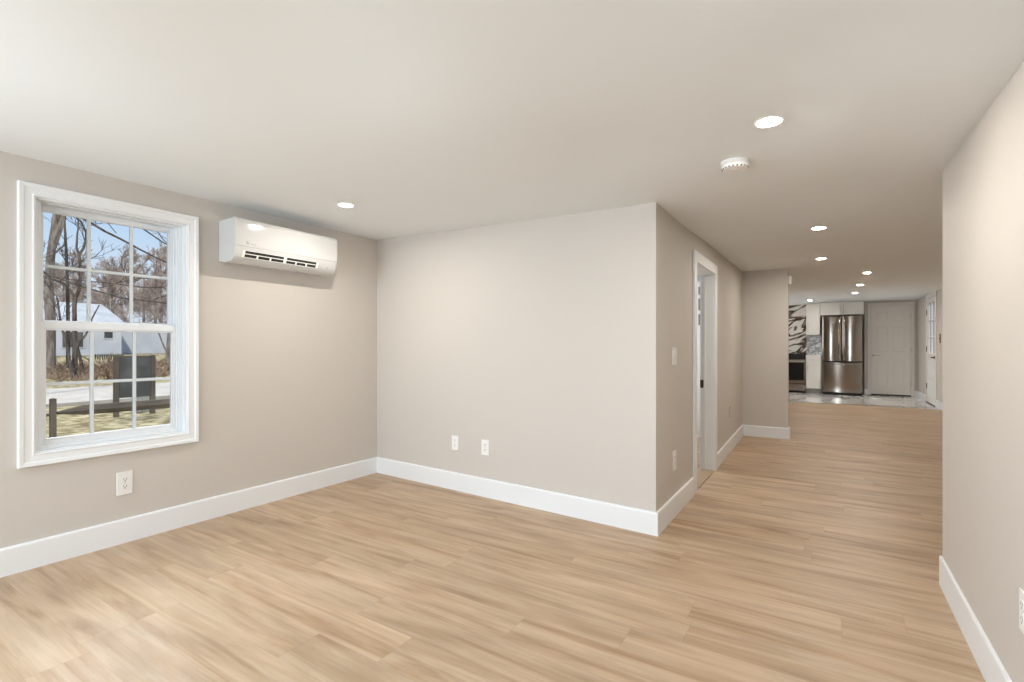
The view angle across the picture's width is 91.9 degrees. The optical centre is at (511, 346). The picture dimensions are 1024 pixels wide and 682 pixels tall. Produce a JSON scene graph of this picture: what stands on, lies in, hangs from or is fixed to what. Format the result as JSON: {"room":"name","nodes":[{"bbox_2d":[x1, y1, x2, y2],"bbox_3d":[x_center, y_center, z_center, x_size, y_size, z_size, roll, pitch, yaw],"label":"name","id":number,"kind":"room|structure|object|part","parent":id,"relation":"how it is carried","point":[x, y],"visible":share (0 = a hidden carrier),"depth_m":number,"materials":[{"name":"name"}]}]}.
{"room":"empty living room","nodes":[
{"label":"empty living room","id":0,"kind":"room"},
{"bbox_2d":[0,151,376,548],"bbox_3d":[-2.866,-0.100,2.203,0.160,2.520,6.150,0,0,32],"label":"wall","id":1,"kind":"structure","parent":0,"point":[288,360],"depth_m":3.48,"materials":[{"name":"beige paint"}]},
{"bbox_2d":[17,180,198,468],"bbox_3d":[-2.371,-0.117,2.949,0.176,1.483,0.866,0,0,32],"label":"window","id":2,"kind":"structure","parent":1,"relation":"in","point":[33,199],"depth_m":2.87,"materials":[{"name":"white paint"}]},
{"bbox_3d":[-2.413,-0.441,2.976,0.034,0.673,0.670,0,0,32],"label":"sash","id":3,"kind":"part","parent":2,"relation":"part of","materials":[{"name":"white plastic"}]},
{"bbox_3d":[-2.376,0.196,2.952,0.034,0.672,0.670,0,0,32],"label":"sash","id":4,"kind":"part","parent":2,"relation":"part of","materials":[{"name":"white plastic"}]},
{"bbox_3d":[-2.395,-0.117,2.964,0.110,1.335,0.718,0,0,32],"label":"frame","id":5,"kind":"part","parent":2,"relation":"part of","materials":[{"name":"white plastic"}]},
{"bbox_2d":[116,470,132,495],"bbox_3d":[-2.299,0.808,2.939,0.009,0.136,0.080,0,0,32],"label":"electrical outlet","id":6,"kind":"object","parent":1,"relation":"attached to","point":[124,480],"visible":1,"depth_m":2.94,"materials":[{"name":"white plastic"}]},
{"bbox_2d":[0,457,376,577],"bbox_3d":[-2.804,1.089,2.137,0.016,0.142,5.805,0,0,32],"label":"baseboard","id":7,"kind":"structure","parent":1,"relation":"attached to","point":[14,559],"depth_m":3.09,"materials":[{"name":"white paint"}]},
{"bbox_2d":[219,217,336,276],"bbox_3d":[-1.706,-0.721,3.681,0.216,0.298,0.810,0,0,32],"label":"air conditioner","id":8,"kind":"object","parent":1,"relation":"attached to","point":[242,241],"visible":1,"depth_m":3.53,"materials":[{"name":"white plastic"}]},
{"bbox_2d":[242,250,318,268],"bbox_3d":[-1.660,-0.631,3.585,0.024,0.048,0.586,0,0,32],"label":"vent","id":9,"kind":"object","parent":8,"relation":"attached to","point":[266,257],"depth_m":3.57,"materials":[{"name":"white plastic"}]},
{"bbox_2d":[0,391,984,681],"bbox_3d":[2.649,1.218,5.810,5.650,0.123,18.150,0,0,32],"label":"floor","id":10,"kind":"structure","parent":0,"point":[813,555],"depth_m":2.39,"materials":[{"name":"brown wood"}]},
{"bbox_2d":[697,281,699,437],"bbox_3d":[2.345,0.160,6.544,0.850,2.000,0.315,0,0,32],"label":"door","id":11,"kind":"structure","parent":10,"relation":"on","point":[698,283],"depth_m":6.34,"materials":[{"name":"white paint"}]},
{"bbox_3d":[2.265,0.440,6.418,0.790,1.280,0.016,0,0,32],"label":"door","id":12,"kind":"part","parent":11,"relation":"part of","materials":[{"name":"white paint"}]},
{"bbox_3d":[2.255,-0.525,6.429,0.760,0.490,0.010,0,0,32],"label":"pane","id":13,"kind":"part","parent":11,"relation":"part of","materials":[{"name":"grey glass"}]},
{"bbox_2d":[789,354,805,392],"bbox_3d":[7.207,0.664,12.883,0.756,0.985,0.676,0,0,32],"label":"range","id":14,"kind":"object","parent":10,"relation":"on","point":[797,362],"visible":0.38,"depth_m":12.54,"materials":[{"name":"silver glass"}]},
{"bbox_3d":[7.075,1.022,12.675,0.756,0.160,0.057,0,0,32],"label":"storage drawer","id":15,"kind":"part","parent":14,"relation":"part of","materials":[{"name":"silver metal"}]},
{"bbox_3d":[7.075,0.616,12.675,0.756,0.613,0.057,0,0,32],"label":"oven door","id":16,"kind":"part","parent":14,"relation":"part of","materials":[{"name":"silver metal"}]},
{"bbox_3d":[7.086,0.237,12.691,0.756,0.130,0.092,0,0,32],"label":"control panel","id":17,"kind":"part","parent":14,"relation":"part of","materials":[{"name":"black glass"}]},
{"bbox_2d":[806,356,821,392],"bbox_3d":[7.691,0.700,12.614,0.330,0.915,0.648,0,0,32],"label":"base cabinet","id":18,"kind":"object","parent":10,"relation":"on","point":[813,364],"visible":0.98,"depth_m":12.39,"materials":[{"name":"white wood"}]},
{"bbox_3d":[7.541,0.322,12.377,0.320,0.140,0.019,0,0,32],"label":"drawer","id":19,"kind":"part","parent":18,"relation":"part of","materials":[{"name":"white wood"}]},
{"bbox_3d":[7.541,0.720,12.377,0.320,0.630,0.019,0,0,32],"label":"door","id":20,"kind":"part","parent":18,"relation":"part of","materials":[{"name":"white wood"}]},
{"bbox_2d":[806,355,821,356],"bbox_3d":[7.699,0.222,12.625,0.332,0.038,0.620,0,0,32],"label":"countertop","id":21,"kind":"structure","parent":18,"relation":"on","point":[806,355],"depth_m":12.37,"materials":[{"name":"white stone"}]},
{"bbox_2d":[822,315,862,395],"bbox_3d":[8.101,0.201,12.164,0.810,1.912,0.879,0,0,32],"label":"refrigerator","id":22,"kind":"object","parent":10,"relation":"on","point":[842,336],"visible":1,"depth_m":11.85,"materials":[{"name":"silver metal"}]},
{"bbox_3d":[7.750,-0.198,11.991,0.402,1.080,0.077,0,0,32],"label":"door","id":23,"kind":"part","parent":22,"relation":"part of","materials":[{"name":"silver metal"}]},
{"bbox_3d":[7.846,-0.193,11.854,0.076,0.988,0.029,0,0,-44],"label":"handle","id":24,"kind":"part","parent":22,"relation":"part of","materials":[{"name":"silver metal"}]},
{"bbox_3d":[7.920,0.732,11.878,0.810,0.720,0.085,0,0,32],"label":"freezer drawer","id":25,"kind":"part","parent":22,"relation":"part of","materials":[{"name":"silver metal"}]},
{"bbox_3d":[7.886,0.409,11.825,0.672,0.023,0.077,0,0,32],"label":"handle","id":26,"kind":"part","parent":22,"relation":"part of","materials":[{"name":"silver metal"}]},
{"bbox_3d":[7.929,-0.193,11.801,0.029,0.988,0.076,0,0,19],"label":"handle","id":27,"kind":"part","parent":22,"relation":"part of","materials":[{"name":"silver metal"}]},
{"bbox_3d":[8.094,-0.198,11.772,0.402,1.080,0.077,0,0,32],"label":"door","id":28,"kind":"part","parent":22,"relation":"part of","materials":[{"name":"silver metal"}]},
{"bbox_2d":[796,402,936,407],"bbox_3d":[6.057,1.155,10.296,4.460,0.007,0.031,0,0,23],"label":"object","id":29,"kind":"structure","parent":10,"relation":"on","point":[796,402],"depth_m":9.80,"materials":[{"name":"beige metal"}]},
{"bbox_2d":[0,0,1023,271],"bbox_3d":[0.464,-1.083,2.319,5.500,0.535,9.814,0,0,32],"label":"ceiling","id":30,"kind":"structure","parent":0,"point":[418,116],"depth_m":1.85,"materials":[{"name":"paint"}]},
{"bbox_2d":[338,203,353,207],"bbox_3d":[-1.132,-0.967,3.376,0.108,0.007,0.108,0,0,32],"label":"recessed light","id":31,"kind":"object","parent":30,"relation":"in","point":[346,205],"visible":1,"depth_m":3.38,"materials":[{"name":"white plastic"}]},
{"bbox_2d":[721,157,749,173],"bbox_3d":[1.063,-0.863,2.360,0.128,0.043,0.128,0,0,32],"label":"smoke detector","id":32,"kind":"object","parent":30,"relation":"attached to","point":[738,164],"visible":1,"depth_m":2.32,"materials":[{"name":"white plastic"}]},
{"bbox_2d":[754,116,784,127],"bbox_3d":[1.008,-0.883,1.941,0.108,0.007,0.108,0,0,32],"label":"recessed light","id":33,"kind":"object","parent":30,"relation":"in","point":[770,121],"visible":1,"depth_m":1.94,"materials":[{"name":"white plastic"}]},
{"bbox_2d":[811,226,826,229],"bbox_3d":[2.379,-0.921,3.836,0.108,0.007,0.108,0,0,32],"label":"recessed light","id":34,"kind":"object","parent":30,"relation":"in","point":[822,227],"visible":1,"depth_m":3.84,"materials":[{"name":"white plastic"}]},
{"bbox_2d":[377,202,660,511],"bbox_3d":[-0.168,-0.100,3.885,2.687,2.520,0.119,0,0,36],"label":"wall","id":35,"kind":"structure","parent":0,"point":[539,340],"depth_m":3.58,"materials":[{"name":"beige paint"}]},
{"bbox_2d":[452,435,458,450],"bbox_3d":[-0.462,0.779,4.019,0.074,0.118,0.009,0,0,36],"label":"electrical outlet","id":36,"kind":"object","parent":35,"relation":"attached to","point":[455,439],"visible":1,"depth_m":4.01,"materials":[{"name":"white plastic"}]},
{"bbox_2d":[481,440,488,455],"bbox_3d":[-0.208,0.779,3.836,0.074,0.118,0.009,0,0,36],"label":"electrical outlet","id":37,"kind":"object","parent":35,"relation":"attached to","point":[484,443],"visible":1,"depth_m":3.83,"materials":[{"name":"white plastic"}]},
{"bbox_2d":[377,457,658,535],"bbox_3d":[-0.181,1.089,3.812,2.656,0.142,0.016,0,0,36],"label":"baseboard","id":38,"kind":"structure","parent":35,"relation":"attached to","point":[620,516],"depth_m":3.57,"materials":[{"name":"white paint"}]},
{"bbox_2d":[661,207,741,506],"bbox_3d":[1.948,-0.100,4.858,0.140,2.520,3.952,0,0,32],"label":"wall","id":39,"kind":"structure","parent":0,"point":[678,243],"depth_m":3.69,"materials":[{"name":"beige paint"}]},
{"bbox_2d":[672,347,676,364],"bbox_3d":[1.123,0.063,3.411,0.011,0.120,0.110,0,0,32],"label":"light switch","id":40,"kind":"object","parent":39,"relation":"attached to","point":[674,349],"visible":1,"depth_m":3.40,"materials":[{"name":"white plastic"}]},
{"bbox_2d":[673,450,675,470],"bbox_3d":[1.122,0.782,3.412,0.009,0.135,0.085,0,0,32],"label":"electrical outlet","id":41,"kind":"object","parent":39,"relation":"attached to","point":[674,452],"visible":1,"depth_m":3.40,"materials":[{"name":"white plastic"}]},
{"bbox_2d":[657,425,742,535],"bbox_3d":[1.968,1.089,4.763,0.036,0.142,4.073,0,0,32],"label":"baseboard","id":42,"kind":"structure","parent":39,"relation":"attached to","point":[676,503],"depth_m":3.58,"materials":[{"name":"white paint"}]},
{"bbox_2d":[693,249,716,494],"bbox_3d":[1.630,0.197,4.319,0.139,1.926,0.960,0,0,32],"label":"door","id":43,"kind":"structure","parent":39,"relation":"in","point":[707,270],"depth_m":4.63,"materials":[{"name":"white paint"}]},
{"bbox_3d":[1.793,0.347,4.674,0.029,0.075,0.003,0,0,32],"label":"strike plate","id":44,"kind":"part","parent":43,"relation":"part of","materials":[{"name":"black metal"}]},
{"bbox_2d":[742,269,788,427],"bbox_3d":[2.513,-0.100,6.904,2.347,2.520,0.128,0,0,32],"label":"wall partition","id":45,"kind":"structure","parent":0,"point":[765,293],"depth_m":6.35,"materials":[{"name":"beige paint"}]},
{"bbox_2d":[743,425,789,439],"bbox_3d":[3.291,1.089,6.407,0.533,0.142,0.154,0,0,32],"label":"baseboard","id":46,"kind":"structure","parent":45,"relation":"attached to","point":[748,430],"depth_m":6.34,"materials":[{"name":"white paint"}]},
{"bbox_2d":[788,276,791,284],"bbox_3d":[3.523,-0.845,6.268,0.040,0.110,0.090,0,0,32],"label":"door chime","id":47,"kind":"object","parent":45,"relation":"attached to","point":[789,277],"visible":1,"depth_m":6.23,"materials":[{"name":"white plastic"}]},
{"bbox_2d":[805,315,863,392],"bbox_3d":[7.341,-0.100,13.403,3.540,2.520,0.300,0,0,32],"label":"wall","id":48,"kind":"structure","parent":0,"point":[862,315],"depth_m":12.73,"materials":[{"name":"beige paint"}]},
{"bbox_2d":[789,305,805,353],"bbox_3d":[7.183,-0.425,13.313,1.268,1.370,0.020,0,0,32],"label":"backsplash","id":49,"kind":"structure","parent":48,"relation":"attached to","point":[797,313],"depth_m":13.08,"materials":[{"name":"stone"}]},
{"bbox_2d":[806,303,819,334],"bbox_3d":[7.745,-0.706,12.728,0.300,0.792,0.398,0,0,32],"label":"upper cabinet","id":50,"kind":"object","parent":48,"relation":"attached to","point":[812,310],"visible":0.98,"depth_m":12.59,"materials":[{"name":"white wood"}]},
{"bbox_2d":[807,335,820,354],"bbox_3d":[7.862,-0.053,12.886,0.328,0.513,0.015,0,0,32],"label":"backsplash","id":51,"kind":"structure","parent":48,"relation":"attached to","point":[813,341],"depth_m":12.88,"materials":[{"name":"grey stone"}]},
{"bbox_2d":[820,301,863,316],"bbox_3d":[8.187,-0.943,12.299,0.886,0.316,0.648,0,0,32],"label":"upper cabinet","id":52,"kind":"object","parent":48,"relation":"attached to","point":[853,308],"visible":1,"depth_m":12.06,"materials":[{"name":"white wood"}]},
{"bbox_3d":[7.849,-0.941,12.181,0.437,0.304,0.019,0,0,32],"label":"door","id":53,"kind":"part","parent":52,"relation":"part of","materials":[{"name":"white wood"}]},
{"bbox_3d":[8.223,-0.941,11.944,0.437,0.304,0.019,0,0,32],"label":"door","id":54,"kind":"part","parent":52,"relation":"part of","materials":[{"name":"white wood"}]},
{"bbox_2d":[789,257,941,304],"bbox_3d":[5.666,-1.195,9.679,4.600,0.310,8.184,0,0,32],"label":"ceiling","id":55,"kind":"structure","parent":0,"point":[909,279],"depth_m":8.05,"materials":[{"name":"paint"}]},
{"bbox_2d":[864,300,916,390],"bbox_3d":[9.182,-0.100,12.057,1.010,2.520,0.600,0,0,32],"label":"wall","id":56,"kind":"structure","parent":0,"point":[915,301],"depth_m":12.04,"materials":[{"name":"beige paint"}]},
{"bbox_2d":[864,389,916,396],"bbox_3d":[9.017,1.089,11.797,1.010,0.142,0.016,0,0,32],"label":"baseboard","id":57,"kind":"structure","parent":56,"relation":"attached to","point":[865,390],"depth_m":12.03,"materials":[{"name":"white paint"}]},
{"bbox_2d":[868,302,914,396],"bbox_3d":[9.006,0.050,11.771,0.894,2.220,0.076,0,0,32],"label":"door","id":58,"kind":"structure","parent":56,"relation":"in","point":[891,328],"depth_m":11.76,"materials":[{"name":"paint"}]},
{"bbox_3d":[8.883,-0.730,11.866,0.208,0.208,0.008,0,0,32],"label":"raised panel","id":59,"kind":"part","parent":58,"relation":"part of","materials":[{"name":"paint"}]},
{"bbox_3d":[8.883,-0.190,11.866,0.208,0.608,0.008,0,0,32],"label":"raised panel","id":60,"kind":"part","parent":58,"relation":"part of","materials":[{"name":"paint"}]},
{"bbox_3d":[8.883,0.645,11.866,0.208,0.618,0.008,0,0,32],"label":"raised panel","id":61,"kind":"part","parent":58,"relation":"part of","materials":[{"name":"paint"}]},
{"bbox_3d":[9.145,-0.730,11.700,0.208,0.208,0.008,0,0,32],"label":"raised panel","id":62,"kind":"part","parent":58,"relation":"part of","materials":[{"name":"paint"}]},
{"bbox_3d":[9.145,-0.190,11.700,0.208,0.608,0.008,0,0,32],"label":"raised panel","id":63,"kind":"part","parent":58,"relation":"part of","materials":[{"name":"paint"}]},
{"bbox_3d":[9.145,0.645,11.700,0.208,0.618,0.008,0,0,32],"label":"raised panel","id":64,"kind":"part","parent":58,"relation":"part of","materials":[{"name":"paint"}]},
{"bbox_2d":[917,288,941,401],"bbox_3d":[6.485,-0.100,6.751,0.120,2.520,12.450,0,0,32],"label":"wall","id":65,"kind":"structure","parent":0,"point":[921,303],"depth_m":10.71,"materials":[{"name":"beige paint"}]},
{"bbox_2d":[917,391,941,409],"bbox_3d":[6.299,1.089,6.585,0.016,0.142,11.730,0,0,32],"label":"baseboard","id":66,"kind":"structure","parent":65,"relation":"attached to","point":[920,395],"depth_m":10.51,"materials":[{"name":"white paint"}]},
{"bbox_2d":[926,291,936,406],"bbox_3d":[8.459,0.035,9.991,0.118,2.250,1.135,0,0,32],"label":"door","id":67,"kind":"structure","parent":65,"relation":"in","point":[931,304],"depth_m":9.93,"materials":[{"name":"paint"}]},
{"bbox_3d":[8.445,0.435,9.979,0.005,0.350,0.670,0,0,32],"label":"panel","id":68,"kind":"part","parent":67,"relation":"part of","materials":[{"name":"white paint"}]},
{"bbox_3d":[8.445,0.850,9.979,0.005,0.340,0.670,0,0,32],"label":"panel","id":69,"kind":"part","parent":67,"relation":"part of","materials":[{"name":"white paint"}]},
{"bbox_3d":[8.448,-0.380,9.941,0.006,1.020,0.630,0,0,32],"label":"glass pane","id":70,"kind":"part","parent":67,"relation":"part of","materials":[{"name":"clear glass"}]},
{"bbox_2d":[942,61,1023,681],"bbox_3d":[0.563,-0.100,-0.119,0.122,2.520,5.902,0,0,32],"label":"wall","id":71,"kind":"structure","parent":0,"point":[983,179],"depth_m":1.75,"materials":[{"name":"beige paint"}]},
{"bbox_2d":[939,555,1011,681],"bbox_3d":[0.601,1.089,-0.048,0.133,0.142,5.763,0,0,32],"label":"baseboard","id":72,"kind":"structure","parent":71,"relation":"attached to","point":[987,660],"depth_m":1.88,"materials":[{"name":"white paint"}]},
{"bbox_2d":[1019,588,1023,633],"bbox_3d":[1.451,0.755,1.403,0.009,0.118,0.074,0,0,32],"label":"electrical outlet","id":73,"kind":"object","parent":71,"relation":"attached to","point":[1021,592],"visible":1,"depth_m":1.41,"materials":[{"name":"white plastic"}]},
{"bbox_2d":[1020,614,1023,626],"bbox_3d":[1.449,0.776,1.404,0.004,0.027,0.035,0,0,32],"label":"receptacle","id":74,"kind":"object","parent":73,"relation":"attached to","point":[1021,615],"depth_m":1.41,"materials":[{"name":"white plastic"}]},
{"bbox_2d":[1020,599,1023,611],"bbox_3d":[1.449,0.734,1.404,0.004,0.027,0.035,0,0,32],"label":"receptacle","id":75,"kind":"object","parent":73,"relation":"attached to","point":[1021,600],"depth_m":1.41,"materials":[{"name":"white plastic"}]},
{"label":"outside","id":76,"kind":"structure","parent":0,"visible":0},
{"bbox_2d":[46,353,169,437],"bbox_3d":[-41.515,0.313,50.019,116.300,2.379,120.000,0,0,32],"label":"ground","id":77,"kind":"structure","parent":76,"point":[67,425],"depth_m":10.08,"materials":[{"name":"beige plant"}]},
{"bbox_2d":[49,398,56,437],"bbox_3d":[-7.033,1.150,7.582,0.076,0.740,0.072,0,0,32],"label":"fence post","id":78,"kind":"object","parent":77,"relation":"on","point":[52,402],"visible":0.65,"depth_m":7.56,"materials":[{"name":"brown wood"}]},
{"bbox_2d":[57,399,169,414],"bbox_3d":[-6.153,1.025,9.166,0.184,0.182,3.515,0,0,31],"label":"fence rail","id":79,"kind":"object","parent":78,"relation":"attached to","point":[160,403],"visible":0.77,"depth_m":8.29,"materials":[{"name":"brown wood"}]},
{"bbox_2d":[43,214,65,375],"bbox_3d":[-20.895,-5.504,21.925,3.294,13.676,5.349,0,0,32],"label":"tree","id":80,"kind":"object","parent":77,"relation":"on","point":[57,223],"visible":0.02,"depth_m":21.83,"materials":[{"name":"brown plant"}]},
{"bbox_2d":[43,274,73,379],"bbox_3d":[-18.446,-0.849,19.826,1.417,4.466,1.036,0,0,-44],"label":"tree","id":81,"kind":"object","parent":77,"relation":"on","point":[57,306],"visible":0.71,"depth_m":20.24,"materials":[{"name":"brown plant"}]},
{"bbox_2d":[43,264,83,302],"bbox_3d":[-37.821,-3.148,41.730,3.257,7.365,3.261,0,0,24],"label":"tree","id":82,"kind":"object","parent":77,"relation":"on","point":[57,273],"visible":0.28,"depth_m":40.94,"materials":[{"name":"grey plant"}]},
{"bbox_2d":[44,216,92,372],"bbox_3d":[-20.870,-3.628,22.863,2.955,9.776,2.062,0,0,32],"label":"tree","id":83,"kind":"object","parent":77,"relation":"on","point":[65,238],"visible":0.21,"depth_m":23.13,"materials":[{"name":"brown plant"}]},
{"bbox_2d":[43,256,95,302],"bbox_3d":[-41.234,-4.135,46.712,4.273,9.029,4.618,0,0,34],"label":"tree","id":84,"kind":"object","parent":77,"relation":"on","point":[76,261],"visible":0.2,"depth_m":46.32,"materials":[{"name":"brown plant"}]},
{"bbox_2d":[55,248,101,302],"bbox_3d":[-46.259,-4.882,51.678,4.974,10.214,6.248,0,0,38],"label":"tree","id":85,"kind":"object","parent":77,"relation":"on","point":[73,251],"visible":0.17,"depth_m":51.58,"materials":[{"name":"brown plant"}]},
{"bbox_2d":[43,215,119,377],"bbox_3d":[-18.433,-2.746,20.788,2.858,8.229,3.284,0,0,-28],"label":"tree","id":86,"kind":"object","parent":77,"relation":"on","point":[76,354],"visible":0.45,"depth_m":21.06,"materials":[{"name":"brown plant"}]},
{"bbox_2d":[43,301,124,355],"bbox_3d":[-36.610,-1.165,33.763,8.700,4.450,14.500,0,0,32],"label":"house","id":87,"kind":"structure","parent":77,"relation":"on","point":[105,342],"depth_m":36.51,"materials":[{"name":"white"}]},
{"bbox_2d":[43,219,166,303],"bbox_3d":[-10.699,-2.297,12.834,1.358,7.527,7.101,0,0,32],"label":"tree","id":88,"kind":"object","parent":77,"relation":"on","point":[92,223],"visible":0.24,"depth_m":13.32,"materials":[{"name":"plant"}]},
{"bbox_2d":[46,352,169,381],"bbox_3d":[-18.866,0.845,24.898,8.308,1.234,11.899,0,0,30],"label":"brush","id":89,"kind":"object","parent":77,"relation":"on","point":[59,372],"visible":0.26,"depth_m":21.81,"materials":[{"name":"brown plant"}]},
{"bbox_2d":[94,354,122,358],"bbox_3d":[-26.640,0.675,32.649,0.070,0.470,1.640,0,0,32],"label":"railing","id":90,"kind":"object","parent":77,"relation":"on","point":[95,355],"visible":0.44,"depth_m":32.46,"materials":[{"name":"brown wood"}]},
{"bbox_2d":[82,262,136,321],"bbox_3d":[-35.378,-3.401,43.232,4.795,7.898,3.817,0,0,-5],"label":"tree","id":91,"kind":"object","parent":77,"relation":"on","point":[96,297],"visible":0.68,"depth_m":43.82,"materials":[{"name":"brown plant"}]},
{"bbox_2d":[84,256,134,317],"bbox_3d":[-40.105,-4.253,49.359,4.098,9.265,4.103,0,0,-5],"label":"tree","id":92,"kind":"object","parent":77,"relation":"on","point":[113,290],"visible":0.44,"depth_m":49.00,"materials":[{"name":"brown plant"}]},
{"bbox_2d":[98,244,145,318],"bbox_3d":[-43.092,-5.594,54.446,5.148,11.641,5.155,0,0,42],"label":"tree","id":93,"kind":"object","parent":77,"relation":"on","point":[126,253],"visible":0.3,"depth_m":54.89,"materials":[{"name":"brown plant"}]},
{"bbox_2d":[113,355,155,416],"bbox_3d":[-8.078,0.838,10.601,0.090,1.325,0.744,0,0,32],"label":"notice board","id":94,"kind":"object","parent":77,"relation":"on","point":[122,365],"visible":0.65,"depth_m":10.61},
{"bbox_3d":[-8.255,0.838,10.323,0.090,1.325,0.084,0,0,32],"label":"post","id":95,"kind":"part","parent":94,"relation":"part of","materials":[{"name":"wood"}]},
{"bbox_3d":[-8.075,0.627,10.605,0.050,0.885,0.690,0,0,32],"label":"panel","id":96,"kind":"part","parent":94,"relation":"part of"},
{"bbox_3d":[-7.901,0.838,10.880,0.090,1.325,0.084,0,0,32],"label":"post","id":97,"kind":"part","parent":94,"relation":"part of","materials":[{"name":"wood"}]},
{"bbox_2d":[131,396,148,412],"bbox_3d":[-8.336,1.280,11.114,0.055,0.420,0.380,0,0,32],"label":"frame","id":98,"kind":"object","parent":77,"relation":"on","point":[143,397],"visible":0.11,"depth_m":11.12,"materials":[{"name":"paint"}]},
{"bbox_2d":[115,254,166,322],"bbox_3d":[-34.152,-4.091,45.494,4.392,9.280,4.746,0,0,-36],"label":"tree","id":99,"kind":"object","parent":77,"relation":"on","point":[144,307],"visible":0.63,"depth_m":45.60,"materials":[{"name":"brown plant"}]},
{"bbox_2d":[120,246,166,322],"bbox_3d":[-37.905,-5.082,51.985,4.839,10.928,4.833,0,0,9],"label":"tree","id":100,"kind":"object","parent":77,"relation":"on","point":[157,266],"visible":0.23,"depth_m":51.98,"materials":[{"name":"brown plant"}]},
{"bbox_2d":[122,322,166,353],"bbox_3d":[-31.817,-0.650,45.052,6.400,3.020,9.800,0,0,32],"label":"garage","id":101,"kind":"structure","parent":77,"relation":"on","point":[146,342],"depth_m":41.29,"materials":[{"name":"white"}]},
{"bbox_2d":[135,244,166,322],"bbox_3d":[-40.974,-6.043,58.832,5.935,12.540,6.414,0,0,-2],"label":"tree","id":102,"kind":"object","parent":77,"relation":"on","point":[158,256],"visible":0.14,"depth_m":57.69,"materials":[{"name":"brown plant"}]},
{"bbox_2d":[136,230,169,364],"bbox_3d":[-18.906,-3.875,28.329,3.282,10.090,4.040,0,0,28],"label":"tree","id":103,"kind":"object","parent":77,"relation":"on","point":[167,349],"visible":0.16,"depth_m":27.52,"materials":[{"name":"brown plant"}]},
{"bbox_2d":[150,245,166,322],"bbox_3d":[-31.922,-4.412,48.185,6.102,9.976,4.858,0,0,28],"label":"tree","id":104,"kind":"object","parent":77,"relation":"on","point":[163,252],"visible":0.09,"depth_m":46.78,"materials":[{"name":"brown plant"}]},
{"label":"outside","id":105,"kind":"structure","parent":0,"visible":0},
{"bbox_2d":[46,382,169,406],"bbox_3d":[-5.078,1.492,26.906,5.800,0.235,120.000,0,0,32],"label":"road","id":106,"kind":"structure","parent":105,"point":[102,394],"depth_m":14.09,"materials":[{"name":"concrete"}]}
]}

